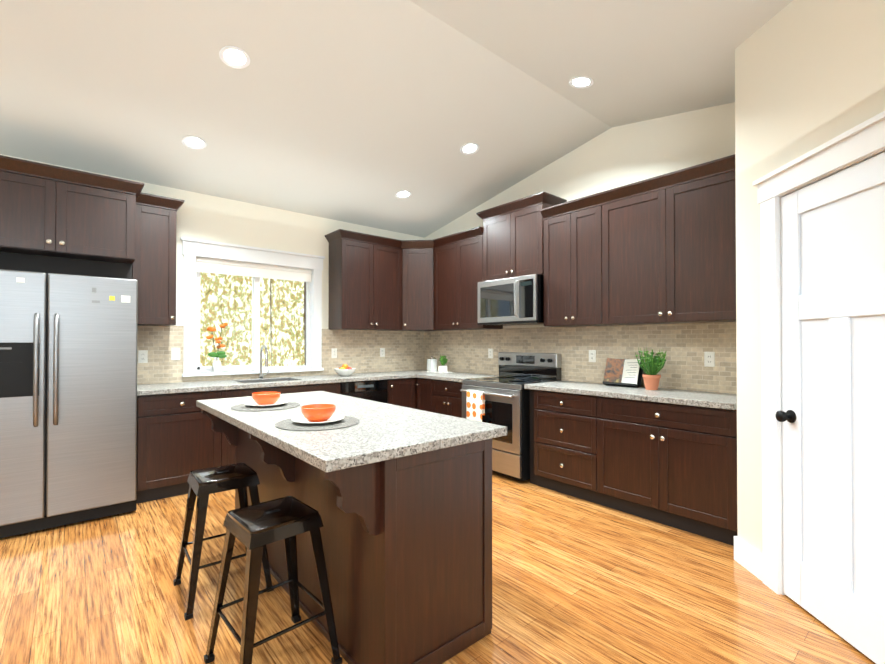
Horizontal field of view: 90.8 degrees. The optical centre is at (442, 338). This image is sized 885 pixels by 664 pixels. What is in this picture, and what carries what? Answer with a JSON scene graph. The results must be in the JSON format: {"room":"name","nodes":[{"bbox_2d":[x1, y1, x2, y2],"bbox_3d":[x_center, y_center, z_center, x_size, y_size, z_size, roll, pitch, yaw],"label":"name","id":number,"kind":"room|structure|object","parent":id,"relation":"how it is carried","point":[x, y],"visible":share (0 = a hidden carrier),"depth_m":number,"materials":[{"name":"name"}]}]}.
{"room":"kitchen","nodes":[
{"label":"kitchen","id":0,"kind":"room"},
{"bbox_2d":[0,154,423,372],"bbox_3d":[-2.968,-0.366,3.925,7.300,3.400,0.150,0,-1,-40],"label":"wall","id":1,"kind":"structure","parent":0,"point":[200,216],"depth_m":4.62,"materials":[{"name":"white paint"}]},
{"bbox_2d":[0,155,139,282],"bbox_3d":[-3.007,-0.848,3.402,0.956,0.755,0.598,0,-1,-40],"label":"upper cabinet","id":2,"kind":"object","parent":1,"relation":"attached to","point":[57,219],"depth_m":3.25,"materials":[{"name":"brown wood"}]},
{"bbox_2d":[137,195,179,325],"bbox_3d":[-2.606,-0.671,3.920,0.324,1.100,0.328,0,-1,-40],"label":"upper cabinet","id":3,"kind":"object","parent":1,"relation":"attached to","point":[158,217],"depth_m":3.81,"materials":[{"name":"brown wood"}]},
{"bbox_2d":[180,237,324,376],"bbox_3d":[-1.990,-0.299,4.705,1.470,1.340,0.170,0,-1,-40],"label":"window","id":4,"kind":"structure","parent":1,"relation":"in","point":[192,248],"depth_m":4.67,"materials":[{"name":"white"}]},
{"bbox_2d":[206,322,227,371],"bbox_3d":[-2.276,0.086,4.395,0.193,0.503,0.101,0,-1,-40],"label":"orchid","id":5,"kind":"object","parent":4,"relation":"on","point":[216,366],"visible":1,"depth_m":4.39,"materials":[{"name":"orange plant"}]},
{"bbox_2d":[196,257,311,281],"bbox_3d":[-1.990,-0.732,4.708,1.190,0.145,0.050,0,-1,-40],"label":"roller blind","id":6,"kind":"object","parent":4,"relation":"attached to","point":[216,266],"visible":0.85,"depth_m":4.65,"materials":[{"name":"white fabric"}]},
{"bbox_2d":[137,325,424,384],"bbox_3d":[-1.550,0.156,5.025,3.390,0.544,0.008,0,-1,-40],"label":"tile backsplash","id":7,"kind":"structure","parent":1,"relation":"attached to","point":[358,349],"depth_m":5.23,"materials":[{"name":"beige tile"}]},
{"bbox_2d":[138,350,147,362],"bbox_3d":[-2.744,0.165,3.997,0.072,0.116,0.008,0,-1,-40],"label":"electrical outlet","id":8,"kind":"object","parent":7,"relation":"attached to","point":[142,356],"visible":1,"depth_m":4.00,"materials":[{"name":"white plastic"}]},
{"bbox_2d":[171,348,179,359],"bbox_3d":[-2.545,0.146,4.164,0.072,0.116,0.012,0,-1,-40],"label":"light switch","id":9,"kind":"object","parent":7,"relation":"attached to","point":[175,353],"visible":1,"depth_m":4.16,"materials":[{"name":"white plastic"}]},
{"bbox_2d":[331,348,336,357],"bbox_3d":[-1.297,0.175,5.229,0.072,0.116,0.008,0,-1,-40],"label":"electrical outlet","id":10,"kind":"object","parent":7,"relation":"attached to","point":[333,352],"visible":1,"depth_m":5.23,"materials":[{"name":"white plastic"}]},
{"bbox_2d":[380,348,384,356],"bbox_3d":[-0.780,0.179,5.670,0.072,0.116,0.008,0,-1,-40],"label":"electrical outlet","id":11,"kind":"object","parent":7,"relation":"attached to","point":[382,352],"visible":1,"depth_m":5.67,"materials":[{"name":"white plastic"}]},
{"bbox_2d":[325,231,400,330],"bbox_3d":[-0.899,-0.658,5.335,0.875,1.100,0.385,0,-1,-40],"label":"upper cabinet","id":12,"kind":"object","parent":1,"relation":"attached to","point":[382,283],"depth_m":5.16,"materials":[{"name":"brown wood"}]},
{"bbox_2d":[401,240,432,330],"bbox_3d":[-0.292,-0.655,5.665,0.669,1.100,0.670,0,-1,-40],"label":"upper cabinet","id":13,"kind":"object","parent":1,"relation":"attached to","point":[416,255],"depth_m":5.46,"materials":[{"name":"brown wood"}]},
{"bbox_2d":[0,0,792,237],"bbox_3d":[-0.488,-1.594,1.023,7.300,0.993,7.800,0,-1,-40],"label":"ceiling","id":14,"kind":"structure","parent":0,"point":[360,112],"depth_m":3.10,"materials":[{"name":"white paint"}]},
{"bbox_2d":[181,136,206,148],"bbox_3d":[-2.016,-1.591,3.543,0.180,0.040,0.177,0,-1,-40],"label":"recessed light","id":15,"kind":"object","parent":14,"relation":"in","point":[194,142],"visible":1,"depth_m":3.54,"materials":[{"name":"white"}]},
{"bbox_2d":[219,46,249,68],"bbox_3d":[-1.319,-1.785,2.772,0.180,0.040,0.177,0,-1,-40],"label":"recessed light","id":16,"kind":"object","parent":14,"relation":"in","point":[234,57],"visible":1,"depth_m":2.77,"materials":[{"name":"white"}]},
{"bbox_2d":[395,190,410,197],"bbox_3d":[-0.432,-1.591,4.813,0.180,0.040,0.177,0,-1,-40],"label":"recessed light","id":17,"kind":"object","parent":14,"relation":"in","point":[403,194],"visible":0.98,"depth_m":4.81,"materials":[{"name":"white"}]},
{"bbox_2d":[460,143,478,154],"bbox_3d":[0.255,-1.777,4.086,0.180,0.040,0.177,0,-1,-40],"label":"recessed light","id":18,"kind":"object","parent":14,"relation":"in","point":[469,148],"visible":1,"depth_m":4.08,"materials":[{"name":"white"}]},
{"bbox_2d":[569,76,593,87],"bbox_3d":[1.029,-1.901,3.239,0.180,0.040,0.177,0,-1,-40],"label":"recessed light","id":19,"kind":"object","parent":14,"relation":"in","point":[581,82],"visible":1,"depth_m":3.24,"materials":[{"name":"white"}]},
{"bbox_2d":[0,472,875,663],"bbox_3d":[-0.488,1.360,0.998,7.300,0.100,7.800,0,-1,-40],"label":"floor","id":20,"kind":"structure","parent":0,"point":[575,580],"depth_m":2.21,"materials":[{"name":"brown wood"}]},
{"bbox_2d":[0,269,137,537],"bbox_3d":[-2.889,0.429,3.289,0.904,1.760,0.850,0,-1,-40],"label":"refrigerator","id":21,"kind":"object","parent":20,"relation":"on","point":[68,398],"visible":1,"depth_m":3.05,"materials":[{"name":"grey metal"}]},
{"bbox_2d":[136,390,231,503],"bbox_3d":[-2.372,0.897,3.928,0.675,0.876,0.598,0,-1,-40],"label":"base cabinet","id":22,"kind":"object","parent":20,"relation":"on","point":[179,439],"depth_m":3.65,"materials":[{"name":"brown wood"}]},
{"bbox_2d":[173,463,273,620],"bbox_3d":[-1.169,1.015,2.326,0.418,0.611,0.418,0,-1,-40],"label":"stool","id":23,"kind":"object","parent":20,"relation":"on","point":[206,482],"visible":0.81,"depth_m":2.26,"materials":[{"name":"black metal"}]},
{"bbox_2d":[204,496,341,663],"bbox_3d":[-0.692,1.011,1.780,0.404,0.611,0.404,0,-1,-43],"label":"stool","id":24,"kind":"object","parent":20,"relation":"on","point":[254,528],"visible":1,"depth_m":1.75,"materials":[{"name":"black metal"}]},
{"bbox_2d":[232,383,339,463],"bbox_3d":[-1.742,0.902,4.464,1.220,0.876,0.598,0,-1,-40],"label":"base cabinet","id":25,"kind":"object","parent":20,"relation":"on","point":[327,387],"depth_m":4.28,"materials":[{"name":"brown wood"}]},
{"bbox_2d":[137,370,433,395],"bbox_3d":[-1.342,0.445,4.788,3.379,0.040,0.616,0,-1,-40],"label":"countertop","id":26,"kind":"structure","parent":25,"relation":"on","point":[168,388],"depth_m":4.21,"materials":[{"name":"stone"}]},
{"bbox_2d":[259,345,268,378],"bbox_3d":[-1.841,0.242,4.577,0.115,0.359,0.210,0,-1,-40],"label":"faucet","id":27,"kind":"object","parent":26,"relation":"on","point":[261,375],"visible":1,"depth_m":4.59,"materials":[{"name":"silver metal"}]},
{"bbox_2d":[237,378,298,382],"bbox_3d":[-1.767,0.444,4.436,0.576,0.034,0.376,0,-1,-40],"label":"sink","id":28,"kind":"object","parent":26,"relation":"in","point":[266,380],"visible":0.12,"depth_m":4.59,"materials":[{"name":"silver metal"}]},
{"bbox_2d":[334,364,355,375],"bbox_3d":[-1.113,0.356,4.980,0.250,0.138,0.250,0,-1,-40],"label":"fruit bowl","id":29,"kind":"object","parent":26,"relation":"on","point":[344,370],"visible":1,"depth_m":4.91,"materials":[{"name":"white ceramic"}]},
{"bbox_2d":[422,371,452,372],"bbox_3d":[-0.066,0.427,5.635,0.185,0.008,0.400,0,-1,-40],"label":"tray","id":30,"kind":"object","parent":26,"relation":"on","point":[437,372],"visible":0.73,"depth_m":5.54,"materials":[{"name":"white ceramic"}]},
{"bbox_2d":[427,356,436,370],"bbox_3d":[-0.136,0.325,5.707,0.100,0.196,0.100,0,-1,-40],"label":"canister","id":31,"kind":"object","parent":30,"relation":"on","point":[431,363],"visible":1,"depth_m":5.67,"materials":[{"name":"white ceramic"}]},
{"bbox_2d":[438,356,447,371],"bbox_3d":[0.008,0.312,5.574,0.100,0.219,0.129,0,-1,-40],"label":"plant","id":32,"kind":"object","parent":30,"relation":"on","point":[443,366],"visible":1,"depth_m":5.55,"materials":[{"name":"green plant"}]},
{"bbox_2d":[199,407,491,663],"bbox_3d":[-0.681,0.883,2.417,0.799,0.876,1.893,0,-1,-40],"label":"kitchen island","id":33,"kind":"object","parent":20,"relation":"on","point":[398,498],"depth_m":1.77,"materials":[{"name":"brown wood"}]},
{"bbox_2d":[196,391,506,474],"bbox_3d":[-0.667,0.425,2.440,0.885,0.040,1.936,0,-1,-40],"label":"island countertop","id":34,"kind":"structure","parent":33,"relation":"on","point":[384,432],"depth_m":1.90,"materials":[{"name":"white stone"}]},
{"bbox_2d":[231,402,299,410],"bbox_3d":[-1.054,0.403,2.613,0.386,0.005,0.386,0,-1,-40],"label":"placemat","id":35,"kind":"object","parent":34,"relation":"on","point":[244,407],"visible":0.52,"depth_m":2.53,"materials":[{"name":"grey fabric"}]},
{"bbox_2d":[244,400,287,406],"bbox_3d":[-1.054,0.390,2.613,0.240,0.018,0.240,0,-1,-40],"label":"plate","id":36,"kind":"object","parent":35,"relation":"on","point":[255,404],"visible":0.67,"depth_m":2.58,"materials":[{"name":"white ceramic"}]},
{"bbox_2d":[252,392,280,404],"bbox_3d":[-1.054,0.359,2.613,0.160,0.068,0.160,0,-1,-40],"label":"bowl","id":37,"kind":"object","parent":36,"relation":"on","point":[265,398],"visible":1,"depth_m":2.56,"materials":[{"name":"orange ceramic"}]},
{"bbox_2d":[275,416,359,430],"bbox_3d":[-0.590,0.398,2.075,0.386,0.005,0.386,0,-1,-40],"label":"placemat","id":38,"kind":"object","parent":34,"relation":"on","point":[344,422],"visible":0.62,"depth_m":1.98,"materials":[{"name":"grey fabric"}]},
{"bbox_2d":[292,414,343,423],"bbox_3d":[-0.590,0.386,2.075,0.240,0.018,0.240,0,-1,-40],"label":"plate","id":39,"kind":"object","parent":38,"relation":"on","point":[303,420],"visible":0.62,"depth_m":2.06,"materials":[{"name":"white ceramic"}]},
{"bbox_2d":[301,404,335,421],"bbox_3d":[-0.590,0.355,2.076,0.160,0.068,0.160,0,-1,-40],"label":"bowl","id":40,"kind":"object","parent":39,"relation":"on","point":[317,412],"visible":1,"depth_m":2.02,"materials":[{"name":"orange ceramic"}]},
{"bbox_2d":[340,379,387,403],"bbox_3d":[-1.045,0.908,5.049,0.590,0.872,0.596,0,-1,-40],"label":"dishwasher","id":41,"kind":"object","parent":20,"relation":"on","point":[375,390],"visible":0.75,"depth_m":4.85,"materials":[{"name":"black plastic"}]},
{"bbox_2d":[387,378,415,408],"bbox_3d":[-0.671,0.909,5.377,0.385,0.876,0.598,0,-1,-40],"label":"base cabinet","id":42,"kind":"object","parent":20,"relation":"on","point":[401,392],"depth_m":5.16,"materials":[{"name":"brown wood"}]},
{"bbox_2d":[416,378,427,410],"bbox_3d":[0.027,0.909,5.332,0.598,0.876,0.351,0,-1,-40],"label":"base cabinet","id":43,"kind":"object","parent":20,"relation":"on","point":[422,383],"depth_m":5.19,"materials":[{"name":"brown wood"}]},
{"bbox_2d":[428,379,463,417],"bbox_3d":[0.265,0.906,5.053,0.598,0.876,0.626,0,-1,-40],"label":"base cabinet","id":44,"kind":"object","parent":20,"relation":"on","point":[444,397],"depth_m":4.87,"materials":[{"name":"brown wood"}]},
{"bbox_2d":[416,372,736,409],"bbox_3d":[0.984,0.440,4.187,0.616,0.040,3.311,0,-1,-40],"label":"countertop","id":45,"kind":"structure","parent":44,"relation":"on","point":[728,401],"depth_m":3.41,"materials":[{"name":"stone"}]},
{"bbox_2d":[602,358,644,387],"bbox_3d":[1.570,0.294,3.811,0.134,0.243,0.330,0,-1,-40],"label":"cookbook","id":46,"kind":"object","parent":45,"relation":"on","point":[625,372],"visible":0.98,"depth_m":3.81,"materials":[{"name":"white paper"}]},
{"bbox_2d":[635,347,666,389],"bbox_3d":[1.693,0.242,3.529,0.224,0.342,0.240,0,-1,-40],"label":"potted plant","id":47,"kind":"object","parent":45,"relation":"on","point":[653,366],"visible":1,"depth_m":3.49,"materials":[{"name":"green plant"}]},
{"bbox_2d":[460,352,561,480],"bbox_3d":[0.677,0.729,4.465,0.715,1.160,0.784,0,-1,-40],"label":"range","id":48,"kind":"object","parent":20,"relation":"on","point":[507,401],"visible":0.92,"depth_m":4.19,"materials":[{"name":"silver metal"}]},
{"bbox_2d":[467,390,484,421],"bbox_3d":[0.325,0.690,4.337,0.046,0.346,0.220,0,-1,-40],"label":"hanging towel","id":49,"kind":"object","parent":48,"relation":"hanging from","point":[475,405],"visible":0.85,"depth_m":4.31,"materials":[{"name":"white fabric"}]},
{"bbox_2d":[532,390,591,501],"bbox_3d":[1.270,0.896,3.872,0.598,0.876,0.676,0,-1,-40],"label":"base cabinet","id":50,"kind":"object","parent":20,"relation":"on","point":[561,422],"depth_m":3.71,"materials":[{"name":"brown wood"}]},
{"bbox_2d":[592,396,737,545],"bbox_3d":[1.763,0.892,3.293,0.598,0.876,0.968,0,-1,-40],"label":"base cabinet","id":51,"kind":"object","parent":20,"relation":"on","point":[672,465],"depth_m":3.05,"materials":[{"name":"brown wood"}]},
{"bbox_2d":[424,102,734,327],"bbox_3d":[2.283,-0.421,3.274,0.150,3.500,7.650,0,-1,-40],"label":"wall","id":52,"kind":"structure","parent":0,"point":[618,156],"depth_m":3.90,"materials":[{"name":"white paint"}]},
{"bbox_2d":[433,227,502,330],"bbox_3d":[0.259,-0.659,5.237,0.385,1.100,0.891,0,-1,-40],"label":"upper cabinet","id":53,"kind":"object","parent":52,"relation":"attached to","point":[457,257],"depth_m":5.12,"materials":[{"name":"brown wood"}]},
{"bbox_2d":[476,191,566,281],"bbox_3d":[0.811,-1.005,4.594,0.383,0.770,0.900,0,-1,-40],"label":"upper cabinet","id":54,"kind":"object","parent":52,"relation":"attached to","point":[513,238],"visible":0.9,"depth_m":4.45,"materials":[{"name":"brown wood"}]},
{"bbox_2d":[477,274,543,325],"bbox_3d":[0.778,-0.380,4.560,0.467,0.460,0.778,0,-1,-40],"label":"microwave","id":55,"kind":"object","parent":54,"relation":"attached to","point":[513,301],"visible":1,"depth_m":4.37,"materials":[{"name":"grey metal"}]},
{"bbox_2d":[540,198,591,326],"bbox_3d":[1.310,-0.669,4.047,0.328,1.100,0.667,0,-1,-40],"label":"upper cabinet","id":56,"kind":"object","parent":52,"relation":"attached to","point":[568,227],"depth_m":3.98,"materials":[{"name":"brown wood"}]},
{"bbox_2d":[425,322,736,393],"bbox_3d":[1.020,0.152,4.631,0.008,0.544,3.940,0,-1,-40],"label":"tile backsplash","id":57,"kind":"structure","parent":52,"relation":"attached to","point":[686,346],"depth_m":4.05,"materials":[{"name":"beige tile"}]},
{"bbox_2d":[488,348,492,357],"bbox_3d":[0.566,0.175,5.150,0.008,0.116,0.072,0,-1,-40],"label":"electrical outlet","id":58,"kind":"object","parent":57,"relation":"attached to","point":[490,353],"visible":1,"depth_m":5.15,"materials":[{"name":"white plastic"}]},
{"bbox_2d":[589,350,595,361],"bbox_3d":[1.422,0.166,4.146,0.008,0.116,0.072,0,-1,-40],"label":"electrical outlet","id":59,"kind":"object","parent":57,"relation":"attached to","point":[592,355],"visible":1,"depth_m":4.14,"materials":[{"name":"white plastic"}]},
{"bbox_2d":[704,352,714,366],"bbox_3d":[2.070,0.160,3.384,0.008,0.116,0.072,0,-1,-40],"label":"electrical outlet","id":60,"kind":"object","parent":57,"relation":"attached to","point":[709,359],"visible":1,"depth_m":3.38,"materials":[{"name":"white plastic"}]},
{"bbox_2d":[592,158,735,325],"bbox_3d":[1.810,-0.674,3.459,0.328,1.100,1.121,0,-1,-40],"label":"upper cabinet","id":61,"kind":"object","parent":52,"relation":"attached to","point":[660,249],"depth_m":3.32,"materials":[{"name":"brown wood"}]},
{"bbox_2d":[735,0,884,553],"bbox_3d":[2.040,-0.434,1.779,2.157,3.500,1.639,0,-1,-40],"label":"wall","id":62,"kind":"structure","parent":0,"point":[809,75],"depth_m":2.29,"materials":[{"name":"beige paint"}]},
{"bbox_2d":[734,536,762,581],"bbox_3d":[1.783,1.252,2.518,0.270,0.140,0.198,0,-1,-40],"label":"baseboard","id":63,"kind":"structure","parent":62,"relation":"attached to","point":[748,557],"depth_m":2.41,"materials":[{"name":"white wood"}]},
{"bbox_2d":[753,111,884,594],"bbox_3d":[1.780,0.223,1.915,0.160,2.188,0.970,0,0,2],"label":"door frame","id":64,"kind":"structure","parent":62,"relation":"attached to","point":[861,142],"depth_m":2.27,"materials":[{"name":"white wood"}]},
{"bbox_2d":[775,152,884,663],"bbox_3d":[1.750,0.286,1.915,0.494,2.038,0.536,0,-1,-40],"label":"pantry door","id":65,"kind":"structure","parent":62,"relation":"in","point":[830,416],"depth_m":1.93,"materials":[{"name":"painted wood"},{"name":"black metal"}]},
{"label":"outside","id":66,"kind":"structure","parent":0,"visible":0},
{"bbox_2d":[200,272,305,366],"bbox_3d":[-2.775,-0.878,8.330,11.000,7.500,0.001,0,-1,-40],"label":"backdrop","id":67,"kind":"structure","parent":66,"point":[270,301],"depth_m":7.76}
]}

